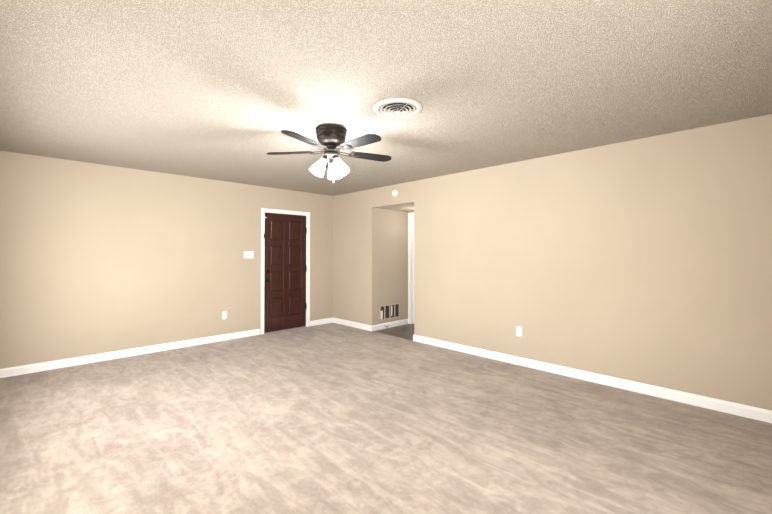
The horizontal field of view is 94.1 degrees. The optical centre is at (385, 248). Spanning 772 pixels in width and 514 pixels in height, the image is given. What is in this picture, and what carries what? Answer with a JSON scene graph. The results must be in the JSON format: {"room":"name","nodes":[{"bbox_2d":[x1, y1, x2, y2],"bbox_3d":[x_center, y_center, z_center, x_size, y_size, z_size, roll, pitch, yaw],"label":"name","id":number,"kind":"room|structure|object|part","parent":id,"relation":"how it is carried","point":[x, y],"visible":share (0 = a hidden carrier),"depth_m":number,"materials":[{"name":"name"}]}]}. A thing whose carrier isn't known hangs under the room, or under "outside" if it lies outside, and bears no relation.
{"room":"empty living room","nodes":[
{"label":"empty living room","id":0,"kind":"room"},
{"bbox_2d":[0,151,332,368],"bbox_3d":[-2.612,0.188,5.457,4.605,2.440,0.120,1,-1,-45],"label":"wall","id":1,"kind":"structure","parent":0,"point":[97,258],"depth_m":4.65,"materials":[{"name":"paint"}]},
{"bbox_2d":[0,329,259,377],"bbox_3d":[-3.132,1.352,4.834,3.009,0.096,0.014,1,-1,-45],"label":"baseboard","id":2,"kind":"structure","parent":1,"relation":"attached to","point":[35,367],"depth_m":4.55,"materials":[{"name":"white wood"}]},
{"bbox_2d":[222,311,226,318],"bbox_3d":[-2.470,1.023,5.498,0.072,0.117,0.007,1,-1,-45],"label":"electrical outlet","id":3,"kind":"object","parent":1,"relation":"attached to","point":[224,314],"visible":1,"depth_m":5.50,"materials":[{"name":"white plastic"}]},
{"bbox_2d":[244,251,253,257],"bbox_3d":[-2.201,0.102,5.772,0.165,0.117,0.012,1,-1,-45],"label":"light switch","id":4,"kind":"object","parent":1,"relation":"attached to","point":[248,254],"visible":1,"depth_m":5.77,"materials":[{"name":"white plastic"}]},
{"bbox_2d":[261,208,309,333],"bbox_3d":[-1.750,0.377,6.266,0.938,2.082,0.183,1,-1,-45],"label":"door","id":5,"kind":"structure","parent":1,"relation":"in","point":[285,269],"depth_m":6.24,"materials":[{"name":"brown wood"}]},
{"bbox_2d":[310,317,332,325],"bbox_3d":[-1.200,1.376,6.747,0.522,0.096,0.014,1,-1,-45],"label":"baseboard","id":6,"kind":"structure","parent":1,"relation":"attached to","point":[320,321],"depth_m":6.73,"materials":[{"name":"white wood"}]},
{"bbox_2d":[0,323,771,513],"bbox_3d":[-0.440,1.404,3.164,4.485,0.050,6.175,1,-1,-45],"label":"floor carpet","id":7,"kind":"object","parent":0,"point":[331,418],"visible":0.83,"depth_m":2.59,"materials":[{"name":"beige carpet"}]},
{"bbox_2d":[0,0,771,195],"bbox_3d":[-0.108,-1.107,3.524,5.660,0.100,6.415,1,-1,-45],"label":"ceiling","id":8,"kind":"structure","parent":0,"point":[226,90],"depth_m":2.28,"materials":[{"name":"white paint"}]},
{"bbox_2d":[267,124,390,182],"bbox_3d":[-0.450,-0.820,3.159,1.148,0.480,1.104,1,-1,-45],"label":"fan","id":9,"kind":"object","parent":8,"relation":"hanging from","point":[331,137],"visible":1,"depth_m":3.12,"materials":[{"name":"black metal"}]},
{"bbox_3d":[-0.487,-0.698,3.190,0.054,0.237,0.038,1,-1,-45],"label":"chain","id":10,"kind":"part","parent":9,"relation":"part of","materials":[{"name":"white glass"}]},
{"bbox_2d":[373,98,422,117],"bbox_3d":[0.089,-1.048,2.731,0.376,0.035,0.376,1,-1,-45],"label":"ceiling vent","id":11,"kind":"object","parent":8,"relation":"in","point":[397,107],"visible":1,"depth_m":2.71,"materials":[{"name":"white metal"}]},
{"bbox_2d":[371,319,407,330],"bbox_3d":[0.090,1.372,6.470,0.949,0.096,0.014,1,-1,-45],"label":"baseboard","id":12,"kind":"structure","parent":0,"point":[389,324],"depth_m":6.43,"materials":[{"name":"white wood"}]},
{"bbox_2d":[377,208,407,323],"bbox_3d":[0.136,0.202,6.619,0.935,2.440,0.128,1,-1,-45],"label":"wall","id":13,"kind":"structure","parent":0,"point":[392,256],"depth_m":6.51,"materials":[{"name":"paint"}]},
{"bbox_3d":[0.070,1.135,6.457,0.510,0.270,0.008,1,-1,-45],"label":"return air vent","id":14,"kind":"part","parent":13,"relation":"part of","materials":[{"name":"white metal"}]},
{"bbox_2d":[373,324,413,339],"bbox_3d":[0.470,1.442,6.181,1.055,0.050,1.197,1,-1,-45],"label":"floor","id":15,"kind":"structure","parent":0,"point":[405,331],"depth_m":6.12,"materials":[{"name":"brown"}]},
{"bbox_2d":[380,203,413,211],"bbox_3d":[0.470,-0.863,6.210,0.815,0.320,0.957,1,-1,-45],"label":"ceiling soffit","id":16,"kind":"structure","parent":0,"point":[407,207],"depth_m":6.25,"materials":[{"name":"paint"}]},
{"bbox_2d":[333,114,771,410],"bbox_3d":[1.196,0.179,4.799,0.120,2.440,6.175,1,-1,-45],"label":"wall","id":17,"kind":"structure","parent":0,"point":[647,260],"depth_m":3.65,"materials":[{"name":"paint"}]},
{"bbox_2d":[333,317,371,330],"bbox_3d":[-0.636,1.373,6.538,0.014,0.096,1.105,1,-1,-45],"label":"baseboard","id":18,"kind":"structure","parent":17,"relation":"attached to","point":[353,324],"depth_m":6.50,"materials":[{"name":"white wood"}]},
{"bbox_2d":[392,190,397,196],"bbox_3d":[0.140,-0.889,5.766,0.038,0.112,0.112,1,-1,-45],"label":"smoke detector","id":19,"kind":"object","parent":17,"relation":"attached to","point":[394,193],"visible":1,"depth_m":5.75,"materials":[{"name":"white plastic"}]},
{"bbox_2d":[516,326,521,336],"bbox_3d":[1.592,0.993,4.298,0.007,0.117,0.072,1,-1,-45],"label":"electrical outlet","id":20,"kind":"object","parent":17,"relation":"attached to","point":[518,331],"visible":1,"depth_m":4.30,"materials":[{"name":"white plastic"}]},
{"bbox_2d":[414,335,771,422],"bbox_3d":[1.874,1.342,4.005,0.014,0.096,4.113,1,-1,-45],"label":"baseboard","id":21,"kind":"structure","parent":17,"relation":"attached to","point":[752,412],"depth_m":3.55,"materials":[{"name":"white wood"}]},
{"bbox_3d":[0.802,0.201,6.526,0.120,2.440,0.957,1,-1,-45],"label":"wall","id":22,"kind":"structure","parent":0,"visible":0},
{"bbox_2d":[408,212,413,323],"bbox_3d":[0.794,0.371,6.521,0.137,2.100,0.940,1,-1,-45],"label":"hall door","id":23,"kind":"structure","parent":22,"relation":"in","point":[411,268],"depth_m":6.78,"materials":[{"name":"white paint"}]},
{"bbox_3d":[0.789,0.401,6.516,0.039,2.020,0.794,1,-1,-45],"label":"panel","id":24,"kind":"part","parent":23,"relation":"part of","materials":[{"name":"white paint"}]}
]}

